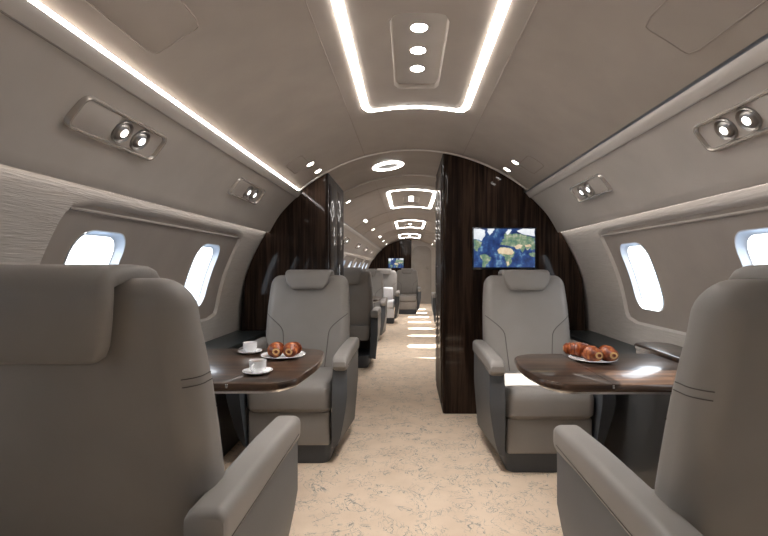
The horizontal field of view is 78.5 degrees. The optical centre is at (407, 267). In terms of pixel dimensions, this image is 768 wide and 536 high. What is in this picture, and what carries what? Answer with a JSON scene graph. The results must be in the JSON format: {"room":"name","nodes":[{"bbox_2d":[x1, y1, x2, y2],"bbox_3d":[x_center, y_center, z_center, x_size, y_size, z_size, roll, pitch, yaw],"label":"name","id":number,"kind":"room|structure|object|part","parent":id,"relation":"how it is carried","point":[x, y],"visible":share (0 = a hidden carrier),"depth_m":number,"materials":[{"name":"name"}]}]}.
{"room":"aircraft cabin","nodes":[
{"label":"aircraft cabin","id":0,"kind":"room"},
{"bbox_2d":[0,0,419,341],"bbox_3d":[-0.653,0.109,6.600,1.390,2.041,16.000,0,0,0],"label":"wall","id":1,"kind":"structure","parent":0,"point":[188,183],"depth_m":1.63,"materials":[{"name":"beige plastic"}]},
{"bbox_2d":[63,230,125,263],"bbox_3d":[-1.244,0.050,1.825,0.160,0.384,0.314,0,0,0],"label":"window","id":2,"kind":"structure","parent":1,"relation":"in","point":[119,240],"depth_m":1.94,"materials":[{"name":"white plastic"}]},
{"bbox_2d":[63,95,166,160],"bbox_3d":[-0.928,-0.444,1.525,0.083,0.100,0.448,0,0,0],"label":"light","id":3,"kind":"object","parent":1,"relation":"attached to","point":[90,116],"visible":1,"depth_m":1.47,"materials":[{"name":"beige plastic"}]},
{"bbox_3d":[-0.927,-0.441,1.393,0.012,0.090,0.159,37,0,0],"label":"plate","id":4,"kind":"part","parent":3,"relation":"part of","materials":[{"name":"beige plastic"}]},
{"bbox_2d":[106,117,161,156],"bbox_3d":[-0.928,-0.443,1.525,0.001,0.090,0.422,37,0,0],"label":"spotlights","id":5,"kind":"object","parent":3,"relation":"on","point":[155,140],"depth_m":1.67,"materials":[{"name":"silver metal"}]},
{"bbox_2d":[69,207,239,238],"bbox_3d":[-1.133,-0.202,2.355,0.014,0.014,1.570,0,0,0],"label":"trim","id":6,"kind":"structure","parent":1,"relation":"attached to","point":[71,208],"depth_m":1.99,"materials":[{"name":"beige plastic"}]},
{"bbox_2d":[28,0,298,190],"bbox_3d":[-0.821,-0.580,1.120,0.014,0.016,4.840,0,0,0],"label":"light","id":7,"kind":"object","parent":1,"relation":"attached to","point":[39,5],"visible":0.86,"depth_m":1.39,"materials":[{"name":"white plastic"}]},
{"bbox_2d":[0,11,378,249],"bbox_3d":[-0.845,-0.532,6.600,0.004,0.004,15.800,0,0,0],"label":"trim","id":8,"kind":"structure","parent":1,"relation":"attached to","point":[0,11],"depth_m":1.34,"materials":[{"name":"beige plastic"}]},
{"bbox_2d":[184,244,219,306],"bbox_3d":[-1.244,0.050,2.805,0.160,0.384,0.314,0,0,0],"label":"window","id":9,"kind":"structure","parent":1,"relation":"in","point":[215,248],"depth_m":2.95,"materials":[{"name":"white plastic"}]},
{"bbox_2d":[228,177,264,204],"bbox_3d":[-0.928,-0.444,2.720,0.083,0.100,0.448,0,0,0],"label":"light","id":10,"kind":"object","parent":1,"relation":"attached to","point":[242,188],"visible":1,"depth_m":2.69,"materials":[{"name":"beige"}]},
{"bbox_3d":[-0.927,-0.441,2.588,0.012,0.090,0.159,37,0,0],"label":"plate","id":11,"kind":"part","parent":10,"relation":"part of","materials":[{"name":"beige plastic"}]},
{"bbox_2d":[241,185,262,201],"bbox_3d":[-0.928,-0.443,2.720,0.001,0.090,0.422,37,0,0],"label":"spotlights","id":12,"kind":"object","parent":10,"relation":"on","point":[260,192],"depth_m":2.88,"materials":[{"name":"silver metal"}]},
{"bbox_2d":[344,237,349,244],"bbox_3d":[-0.949,-0.418,7.200,0.083,0.100,0.448,0,0,0],"label":"light","id":13,"kind":"object","parent":1,"relation":"attached to","point":[346,240],"visible":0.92,"depth_m":7.18,"materials":[{"name":"beige"}]},
{"bbox_2d":[223,304,562,535],"bbox_3d":[0.042,1.130,6.600,3.200,0.060,16.000,0,0,0],"label":"floor","id":14,"kind":"structure","parent":0,"point":[404,466],"depth_m":2.49,"materials":[{"name":"carpet"}]},
{"bbox_2d":[0,264,299,535],"bbox_3d":[-0.680,0.546,1.180,0.670,1.107,0.720,0,0,0],"label":"chair","id":15,"kind":"object","parent":14,"relation":"on","point":[109,423],"visible":1,"depth_m":0.92,"materials":[{"name":"beige leather"}]},
{"bbox_3d":[-0.397,0.765,1.224,0.090,0.470,0.588,0,0,0],"label":"armrest","id":16,"kind":"part","parent":15,"relation":"part of","materials":[{"name":"grey leather"}]},
{"bbox_2d":[205,331,265,456],"bbox_3d":[-1.173,0.742,1.120,0.240,0.717,4.820,0,0,0],"label":"console","id":17,"kind":"object","parent":14,"relation":"on","point":[234,340],"visible":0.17,"depth_m":2.84,"materials":[{"name":"grey wood"}]},
{"bbox_2d":[206,349,324,393],"bbox_3d":[-0.717,0.445,1.984,0.678,0.090,0.711,0,0,0],"label":"dining table","id":18,"kind":"object","parent":17,"relation":"attached to","point":[226,365],"visible":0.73,"depth_m":1.81,"materials":[{"name":"brown wood"}]},
{"bbox_2d":[238,348,261,353],"bbox_3d":[-0.742,0.393,2.205,0.112,0.014,0.112,0,0,0],"label":"saucer","id":19,"kind":"object","parent":18,"relation":"on","point":[257,350],"visible":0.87,"depth_m":2.18,"materials":[{"name":"white ceramic"}]},
{"bbox_2d":[243,341,256,351],"bbox_3d":[-0.739,0.372,2.208,0.065,0.046,0.074,0,0,45],"label":"coffee cup","id":20,"kind":"object","parent":19,"relation":"on","point":[248,346],"visible":0.95,"depth_m":2.18,"materials":[{"name":"white ceramic"}]},
{"bbox_2d":[242,367,272,374],"bbox_3d":[-0.570,0.393,1.780,0.112,0.014,0.112,0,0,0],"label":"saucer","id":21,"kind":"object","parent":18,"relation":"on","point":[268,369],"visible":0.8,"depth_m":1.77,"materials":[{"name":"white ceramic"}]},
{"bbox_2d":[249,358,266,372],"bbox_3d":[-0.573,0.372,1.777,0.074,0.046,0.065,0,0,-42],"label":"coffee cup","id":22,"kind":"object","parent":21,"relation":"on","point":[257,365],"visible":0.99,"depth_m":1.76,"materials":[{"name":"white ceramic"}]},
{"bbox_2d":[261,351,305,358],"bbox_3d":[-0.560,0.393,2.110,0.196,0.014,0.196,0,0,0],"label":"plate","id":23,"kind":"object","parent":18,"relation":"on","point":[265,355],"visible":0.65,"depth_m":2.09,"materials":[{"name":"white ceramic"}]},
{"bbox_2d":[267,342,283,357],"bbox_3d":[-0.589,0.362,2.085,0.072,0.067,0.116,0,0,-7],"label":"croissant","id":24,"kind":"object","parent":23,"relation":"on","point":[275,349],"visible":0.94,"depth_m":2.04,"materials":[{"name":"brown food"}]},
{"bbox_2d":[283,342,301,356],"bbox_3d":[-0.519,0.362,2.085,0.072,0.067,0.116,0,0,7],"label":"croissant","id":25,"kind":"object","parent":23,"relation":"on","point":[290,349],"visible":0.99,"depth_m":2.04,"materials":[{"name":"brown food"}]},
{"bbox_2d":[226,270,358,462],"bbox_3d":[-0.660,0.555,2.893,0.670,1.089,0.767,0,0,0],"label":"chair","id":26,"kind":"object","parent":14,"relation":"on","point":[309,308],"visible":0.73,"depth_m":2.78,"materials":[{"name":"beige leather"}]},
{"bbox_3d":[-0.943,0.765,2.826,0.090,0.470,0.588,0,0,0],"label":"armrest","id":27,"kind":"part","parent":26,"relation":"part of","materials":[{"name":"grey leather"}]},
{"bbox_3d":[-0.660,0.721,2.834,0.472,0.178,0.532,0,0,0],"label":"seat","id":28,"kind":"part","parent":26,"relation":"part of","materials":[{"name":"beige leather"}]},
{"bbox_3d":[-0.660,0.394,3.106,0.544,0.692,0.241,0,0,0],"label":"backrest","id":29,"kind":"part","parent":26,"relation":"part of","materials":[{"name":"beige leather"}]},
{"bbox_3d":[-0.377,0.765,2.826,0.090,0.470,0.588,0,0,0],"label":"armrest","id":30,"kind":"part","parent":26,"relation":"part of","materials":[{"name":"grey leather"}]},
{"bbox_2d":[242,173,343,330],"bbox_3d":[-0.913,0.190,3.985,0.689,1.820,0.890,0,0,0],"label":"partition wall","id":31,"kind":"structure","parent":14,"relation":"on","point":[308,234],"depth_m":3.54,"materials":[{"name":"brown wood"}]},
{"bbox_3d":[-0.601,0.195,3.790,0.008,1.690,0.360,0,0,0],"label":"door","id":32,"kind":"part","parent":31,"relation":"part of","materials":[{"name":"brown wood"}]},
{"bbox_3d":[-0.601,0.195,4.173,0.008,1.690,0.375,0,0,0],"label":"door","id":33,"kind":"part","parent":31,"relation":"part of","materials":[{"name":"brown wood"}]},
{"bbox_2d":[344,267,380,367],"bbox_3d":[-0.660,0.546,5.410,0.670,1.107,0.720,0,0,0],"label":"chair","id":34,"kind":"object","parent":14,"relation":"on","point":[365,320],"visible":0.52,"depth_m":5.16,"materials":[{"name":"beige leather"}]},
{"bbox_3d":[-0.660,0.721,5.446,0.472,0.178,0.532,0,0,0],"label":"seat","id":35,"kind":"part","parent":34,"relation":"part of","materials":[{"name":"beige leather"}]},
{"bbox_3d":[-0.660,0.380,5.235,0.544,0.720,0.272,0,0,0],"label":"backrest","id":36,"kind":"part","parent":34,"relation":"part of","materials":[{"name":"beige leather"}]},
{"bbox_3d":[-0.377,0.765,5.454,0.090,0.470,0.588,0,0,0],"label":"armrest","id":37,"kind":"part","parent":34,"relation":"part of","materials":[{"name":"grey leather"}]},
{"bbox_2d":[362,269,386,340],"bbox_3d":[-0.660,0.555,7.234,0.670,1.089,0.767,0,0,0],"label":"chair","id":38,"kind":"object","parent":14,"relation":"on","point":[377,276],"visible":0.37,"depth_m":7.38,"materials":[{"name":"beige leather"}]},
{"bbox_3d":[-0.660,0.394,7.446,0.544,0.692,0.241,0,0,0],"label":"backrest","id":39,"kind":"part","parent":38,"relation":"part of","materials":[{"name":"beige leather"}]},
{"bbox_3d":[-0.377,0.765,7.166,0.090,0.470,0.588,0,0,0],"label":"armrest","id":40,"kind":"part","parent":38,"relation":"part of","materials":[{"name":"grey leather"}]},
{"bbox_2d":[376,269,399,323],"bbox_3d":[-0.500,0.555,9.534,0.670,1.089,0.767,0,0,0],"label":"chair","id":41,"kind":"object","parent":14,"relation":"on","point":[389,276],"visible":0.52,"depth_m":9.51,"materials":[{"name":"white leather"}]},
{"bbox_3d":[-0.500,0.394,9.746,0.544,0.692,0.241,0,0,0],"label":"backrest","id":42,"kind":"part","parent":41,"relation":"part of","materials":[{"name":"beige leather"}]},
{"bbox_2d":[384,287,392,298],"bbox_3d":[-0.420,0.506,9.400,0.247,0.247,0.132,0,0,0],"label":"pillow","id":43,"kind":"object","parent":41,"relation":"on","point":[388,291],"visible":0.55,"depth_m":9.35,"materials":[{"name":"white fabric"}]},
{"bbox_3d":[-0.500,0.721,9.474,0.472,0.178,0.532,0,0,0],"label":"seat","id":44,"kind":"part","parent":41,"relation":"part of","materials":[{"name":"white leather"}]},
{"bbox_3d":[-0.217,0.765,9.466,0.090,0.470,0.588,0,0,0],"label":"armrest","id":45,"kind":"part","parent":41,"relation":"part of","materials":[{"name":"grey leather"}]},
{"bbox_2d":[397,268,420,313],"bbox_3d":[-0.020,0.555,11.434,0.670,1.089,0.767,0,0,0],"label":"chair","id":46,"kind":"object","parent":14,"relation":"on","point":[407,278],"visible":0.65,"depth_m":11.54,"materials":[{"name":"beige leather"}]},
{"bbox_3d":[-0.020,0.394,11.646,0.544,0.692,0.241,0,0,0],"label":"backrest","id":47,"kind":"part","parent":46,"relation":"part of","materials":[{"name":"beige leather"}]},
{"bbox_3d":[-0.020,0.721,11.374,0.472,0.178,0.532,0,0,0],"label":"seat","id":48,"kind":"part","parent":46,"relation":"part of","materials":[{"name":"beige leather"}]},
{"bbox_3d":[0.263,0.765,11.366,0.090,0.470,0.588,0,0,0],"label":"armrest","id":49,"kind":"part","parent":46,"relation":"part of","materials":[{"name":"grey leather"}]},
{"bbox_2d":[431,292,435,321],"bbox_3d":[0.785,0.546,8.890,0.670,1.107,0.720,0,0,0],"label":"chair","id":50,"kind":"object","parent":14,"relation":"on","point":[433,294],"visible":0.19,"depth_m":8.64,"materials":[{"name":"beige leather"}]},
{"bbox_2d":[435,154,584,413],"bbox_3d":[0.785,0.117,3.985,1.114,1.966,0.890,0,0,0],"label":"partition wall","id":51,"kind":"structure","parent":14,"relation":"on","point":[469,193],"depth_m":3.54,"materials":[{"name":"brown wood"}]},
{"bbox_3d":[0.260,0.122,4.173,0.008,1.836,0.375,0,0,0],"label":"door","id":52,"kind":"part","parent":51,"relation":"part of","materials":[{"name":"brown wood"}]},
{"bbox_3d":[0.243,0.060,3.940,0.030,0.180,0.012,0,0,0],"label":"handle","id":53,"kind":"part","parent":51,"relation":"part of","materials":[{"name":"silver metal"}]},
{"bbox_3d":[0.260,0.122,3.790,0.008,1.836,0.360,0,0,0],"label":"door","id":54,"kind":"part","parent":51,"relation":"part of","materials":[{"name":"brown wood"}]},
{"bbox_2d":[472,227,535,269],"bbox_3d":[0.722,-0.147,3.528,0.482,0.320,0.022,0,0,0],"label":"screen","id":55,"kind":"object","parent":51,"relation":"attached to","point":[493,248],"visible":1,"depth_m":3.52,"materials":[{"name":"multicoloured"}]},
{"bbox_2d":[473,270,615,471],"bbox_3d":[0.750,0.555,2.773,0.670,1.089,0.767,0,0,0],"label":"chair","id":56,"kind":"object","parent":14,"relation":"on","point":[524,311],"visible":0.74,"depth_m":2.57,"materials":[{"name":"beige leather"}]},
{"bbox_3d":[0.467,0.765,2.706,0.090,0.470,0.588,0,0,0],"label":"armrest","id":57,"kind":"part","parent":56,"relation":"part of","materials":[{"name":"grey leather"}]},
{"bbox_3d":[0.750,0.394,2.986,0.544,0.692,0.241,0,0,0],"label":"backrest","id":58,"kind":"part","parent":56,"relation":"part of","materials":[{"name":"beige leather"}]},
{"bbox_3d":[0.750,0.721,2.714,0.472,0.178,0.532,0,0,0],"label":"seat","id":59,"kind":"part","parent":56,"relation":"part of","materials":[{"name":"beige leather"}]},
{"bbox_3d":[1.033,0.765,2.706,0.090,0.470,0.588,0,0,0],"label":"armrest","id":60,"kind":"part","parent":56,"relation":"part of","materials":[{"name":"grey leather"}]},
{"bbox_2d":[570,331,682,488],"bbox_3d":[1.257,0.742,1.120,0.240,0.717,4.820,0,0,0],"label":"console","id":61,"kind":"object","parent":14,"relation":"on","point":[636,430],"visible":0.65,"depth_m":2.35,"materials":[{"name":"grey"}]},
{"bbox_2d":[514,354,677,393],"bbox_3d":[0.798,0.445,1.909,0.683,0.090,0.581,0,0,0],"label":"dining table","id":62,"kind":"object","parent":61,"relation":"attached to","point":[631,373],"visible":0.87,"depth_m":1.80,"materials":[{"name":"brown wood"}]},
{"bbox_2d":[569,355,617,362],"bbox_3d":[0.800,0.393,2.030,0.200,0.014,0.200,0,0,0],"label":"plate","id":63,"kind":"object","parent":62,"relation":"on","point":[574,357],"visible":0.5,"depth_m":1.99,"materials":[{"name":"white ceramic"}]},
{"bbox_2d":[563,342,587,356],"bbox_3d":[0.752,0.362,2.093,0.116,0.067,0.072,0,0,18],"label":"croissant","id":64,"kind":"object","parent":63,"relation":"on","point":[569,348],"visible":0.72,"depth_m":2.08,"materials":[{"name":"brown food"}]},
{"bbox_2d":[581,345,602,361],"bbox_3d":[0.776,0.362,1.995,0.072,0.067,0.116,0,0,-3],"label":"croissant","id":65,"kind":"object","parent":63,"relation":"on","point":[588,352],"visible":0.98,"depth_m":1.96,"materials":[{"name":"brown food"}]},
{"bbox_2d":[598,345,618,360],"bbox_3d":[0.847,0.362,1.998,0.072,0.067,0.116,0,0,7],"label":"croissant","id":66,"kind":"object","parent":63,"relation":"on","point":[609,353],"visible":0.87,"depth_m":1.95,"materials":[{"name":"brown food"}]},
{"bbox_3d":[1.247,0.426,1.745,0.194,0.087,1.394,0,0,0],"label":"lid","id":67,"kind":"part","parent":61,"relation":"part of","materials":[{"name":"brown wood"}]},
{"bbox_2d":[553,264,767,535],"bbox_3d":[0.775,0.546,1.090,0.670,1.107,0.720,0,0,0],"label":"chair","id":68,"kind":"object","parent":14,"relation":"on","point":[712,476],"visible":1,"depth_m":0.85,"materials":[{"name":"beige leather"}]},
{"bbox_3d":[0.492,0.765,1.134,0.090,0.470,0.588,0,0,0],"label":"armrest","id":69,"kind":"part","parent":68,"relation":"part of","materials":[{"name":"grey leather"}]},
{"bbox_3d":[0.775,0.380,0.915,0.544,0.720,0.272,0,0,0],"label":"backrest","id":70,"kind":"part","parent":68,"relation":"part of","materials":[{"name":"beige leather"}]},
{"bbox_3d":[-1.173,0.785,9.440,0.240,0.630,9.920,0,0,0],"label":"console","id":71,"kind":"object","parent":14,"relation":"on","visible":0},
{"bbox_2d":[373,296,380,301],"bbox_3d":[-0.712,0.445,6.300,0.689,0.090,0.701,0,0,0],"label":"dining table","id":72,"kind":"object","parent":71,"relation":"attached to","point":[375,298],"visible":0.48,"depth_m":6.16,"materials":[{"name":"brown wood"}]},
{"bbox_2d":[37,0,767,248],"bbox_3d":[0.042,-0.738,6.600,1.712,0.303,15.800,0,0,0],"label":"ceiling","id":73,"kind":"structure","parent":0,"point":[259,73],"depth_m":1.81,"materials":[{"name":"beige plastic"}]},
{"bbox_2d":[373,161,403,170],"bbox_3d":[-0.170,-0.868,4.000,0.267,0.051,0.296,0,0,-4],"label":"light","id":74,"kind":"object","parent":73,"relation":"attached to","point":[390,165],"visible":1,"depth_m":3.99,"materials":[{"name":"white"}]},
{"bbox_2d":[378,164,397,168],"bbox_3d":[-0.169,-0.867,4.000,0.180,0.001,0.198,-9,0,0],"label":"diffuser","id":75,"kind":"object","parent":74,"relation":"attached to","point":[387,166],"depth_m":4.01,"materials":[{"name":"white plastic"}]},
{"bbox_2d":[344,174,435,192],"bbox_3d":[0.042,-0.738,4.460,1.722,0.321,0.024,0,0,0],"label":"trim","id":76,"kind":"structure","parent":73,"relation":"attached to","point":[402,174],"depth_m":4.45,"materials":[{"name":"beige plastic"}]},
{"bbox_2d":[395,220,424,228],"bbox_3d":[0.042,-0.871,9.475,0.575,0.036,1.550,0,0,0],"label":"recessed light","id":77,"kind":"object","parent":73,"relation":"in","point":[402,220],"visible":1,"depth_m":9.44,"materials":[{"name":"white plastic"}]},
{"bbox_2d":[387,189,435,208],"bbox_3d":[0.042,-0.871,6.050,0.575,0.036,1.500,0,0,0],"label":"recessed light","id":78,"kind":"object","parent":73,"relation":"in","point":[388,193],"visible":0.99,"depth_m":5.76,"materials":[{"name":"white plastic"}]},
{"bbox_2d":[403,196,419,203],"bbox_3d":[0.042,-0.899,6.180,0.224,0.029,0.698,0,0,0],"label":"panel","id":79,"kind":"object","parent":73,"relation":"attached to","point":[406,196],"visible":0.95,"depth_m":6.40,"materials":[{"name":"beige plastic"}]},
{"bbox_2d":[299,149,527,190],"bbox_3d":[0.042,-0.738,3.520,1.719,0.317,0.018,0,0,0],"label":"trim","id":80,"kind":"structure","parent":73,"relation":"attached to","point":[509,177],"depth_m":3.51,"materials":[{"name":"beige plastic"}]},
{"bbox_2d":[389,12,449,88],"bbox_3d":[0.042,-0.899,1.980,0.224,0.029,0.698,0,0,0],"label":"panel","id":81,"kind":"object","parent":73,"relation":"attached to","point":[418,27],"visible":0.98,"depth_m":1.97,"materials":[{"name":"beige plastic"}]},
{"bbox_2d":[304,0,537,235],"bbox_3d":[0.042,-0.840,6.600,0.734,0.003,15.800,0,0,0],"label":"trim","id":82,"kind":"structure","parent":73,"relation":"attached to","point":[304,0],"depth_m":1.98,"materials":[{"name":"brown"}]},
{"bbox_2d":[331,0,510,111],"bbox_3d":[0.042,-0.871,1.775,0.575,0.036,1.650,0,0,0],"label":"recessed light","id":83,"kind":"object","parent":73,"relation":"in","point":[338,5],"visible":1,"depth_m":1.89,"materials":[{"name":"white plastic"}]},
{"bbox_2d":[85,0,766,173],"bbox_3d":[0.042,-0.676,2.015,1.604,0.096,2.274,0,0,0],"label":"trim","id":84,"kind":"structure","parent":73,"relation":"attached to","point":[89,3],"depth_m":1.33,"materials":[{"name":"brown"}]},
{"bbox_2d":[382,239,435,291],"bbox_3d":[0.042,0.060,14.550,3.000,2.080,0.100,0,0,0],"label":"wall","id":85,"kind":"structure","parent":0,"point":[414,243],"depth_m":14.50,"materials":[{"name":"beige plastic"}]},
{"bbox_2d":[368,239,410,273],"bbox_3d":[-0.578,0.110,14.474,1.360,1.980,0.048,0,0,0],"label":"wall panel","id":86,"kind":"object","parent":85,"relation":"attached to","point":[402,248],"depth_m":14.45,"materials":[{"name":"brown wood"}]},
{"bbox_2d":[388,258,403,267],"bbox_3d":[-0.370,-0.147,14.436,0.482,0.320,0.022,0,0,0],"label":"screen","id":87,"kind":"object","parent":85,"relation":"attached to","point":[392,262],"visible":0.94,"depth_m":14.43,"materials":[{"name":"multicoloured"}]},
{"bbox_2d":[412,246,430,303],"bbox_3d":[0.425,0.210,14.460,0.590,1.780,0.079,0,0,0],"label":"door","id":88,"kind":"structure","parent":85,"relation":"in","point":[421,255],"depth_m":14.46,"materials":[{"name":"beige metal"}]},
{"bbox_2d":[411,13,767,346],"bbox_3d":[0.737,0.109,6.600,1.390,2.041,16.000,0,0,0],"label":"wall","id":89,"kind":"structure","parent":0,"point":[665,167],"depth_m":2.08,"materials":[{"name":"beige plastic"}]},
{"bbox_2d":[570,174,611,201],"bbox_3d":[1.012,-0.444,2.620,0.083,0.100,0.448,0,0,0],"label":"light","id":90,"kind":"object","parent":89,"relation":"attached to","point":[596,185],"visible":1,"depth_m":2.58,"materials":[{"name":"beige"}]},
{"bbox_2d":[572,182,595,199],"bbox_3d":[1.012,-0.443,2.620,0.001,0.090,0.422,-37,0,0],"label":"spotlights","id":91,"kind":"object","parent":90,"relation":"on","point":[575,190],"depth_m":2.78,"materials":[{"name":"silver metal"}]},
{"bbox_3d":[1.011,-0.441,2.489,0.012,0.090,0.159,-37,0,0],"label":"plate","id":92,"kind":"part","parent":90,"relation":"part of","materials":[{"name":"beige plastic"}]},
{"bbox_2d":[620,242,663,311],"bbox_3d":[1.328,0.050,2.660,0.160,0.384,0.314,0,0,0],"label":"window","id":93,"kind":"structure","parent":89,"relation":"in","point":[624,247],"depth_m":2.80,"materials":[{"name":"white plastic"}]},
{"bbox_2d":[525,33,767,192],"bbox_3d":[0.905,-0.580,6.600,0.014,0.016,15.800,0,0,0],"label":"channel","id":94,"kind":"object","parent":89,"relation":"attached to","point":[763,38],"visible":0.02,"depth_m":1.59,"materials":[{"name":"grey plastic"}]},
{"bbox_2d":[531,62,767,197],"bbox_3d":[0.929,-0.532,6.600,0.004,0.004,15.800,0,0,0],"label":"trim","id":95,"kind":"structure","parent":89,"relation":"attached to","point":[767,62],"depth_m":1.63,"materials":[{"name":"beige plastic"}]},
{"bbox_2d":[602,206,767,236],"bbox_3d":[1.217,-0.202,2.130,0.014,0.014,1.600,0,0,0],"label":"trim","id":96,"kind":"structure","parent":89,"relation":"attached to","point":[761,208],"depth_m":1.97,"materials":[{"name":"beige plastic"}]},
{"bbox_2d":[693,89,767,151],"bbox_3d":[1.012,-0.444,1.395,0.083,0.100,0.448,0,0,0],"label":"light","id":97,"kind":"object","parent":89,"relation":"attached to","point":[748,121],"visible":1,"depth_m":1.45,"materials":[{"name":"beige plastic"}]},
{"bbox_2d":[698,103,767,147],"bbox_3d":[1.012,-0.443,1.395,0.001,0.090,0.422,-37,0,0],"label":"spotlights","id":98,"kind":"object","parent":97,"relation":"on","point":[707,131],"depth_m":1.53,"materials":[{"name":"silver metal"}]},
{"bbox_3d":[1.011,-0.441,1.264,0.012,0.090,0.159,-37,0,0],"label":"plate","id":99,"kind":"part","parent":97,"relation":"part of","materials":[{"name":"beige plastic"}]},
{"bbox_2d":[734,227,767,266],"bbox_3d":[1.328,0.050,1.680,0.160,0.384,0.314,0,0,0],"label":"window","id":100,"kind":"structure","parent":89,"relation":"in","point":[741,238],"depth_m":1.81,"materials":[{"name":"white plastic"}]}
]}

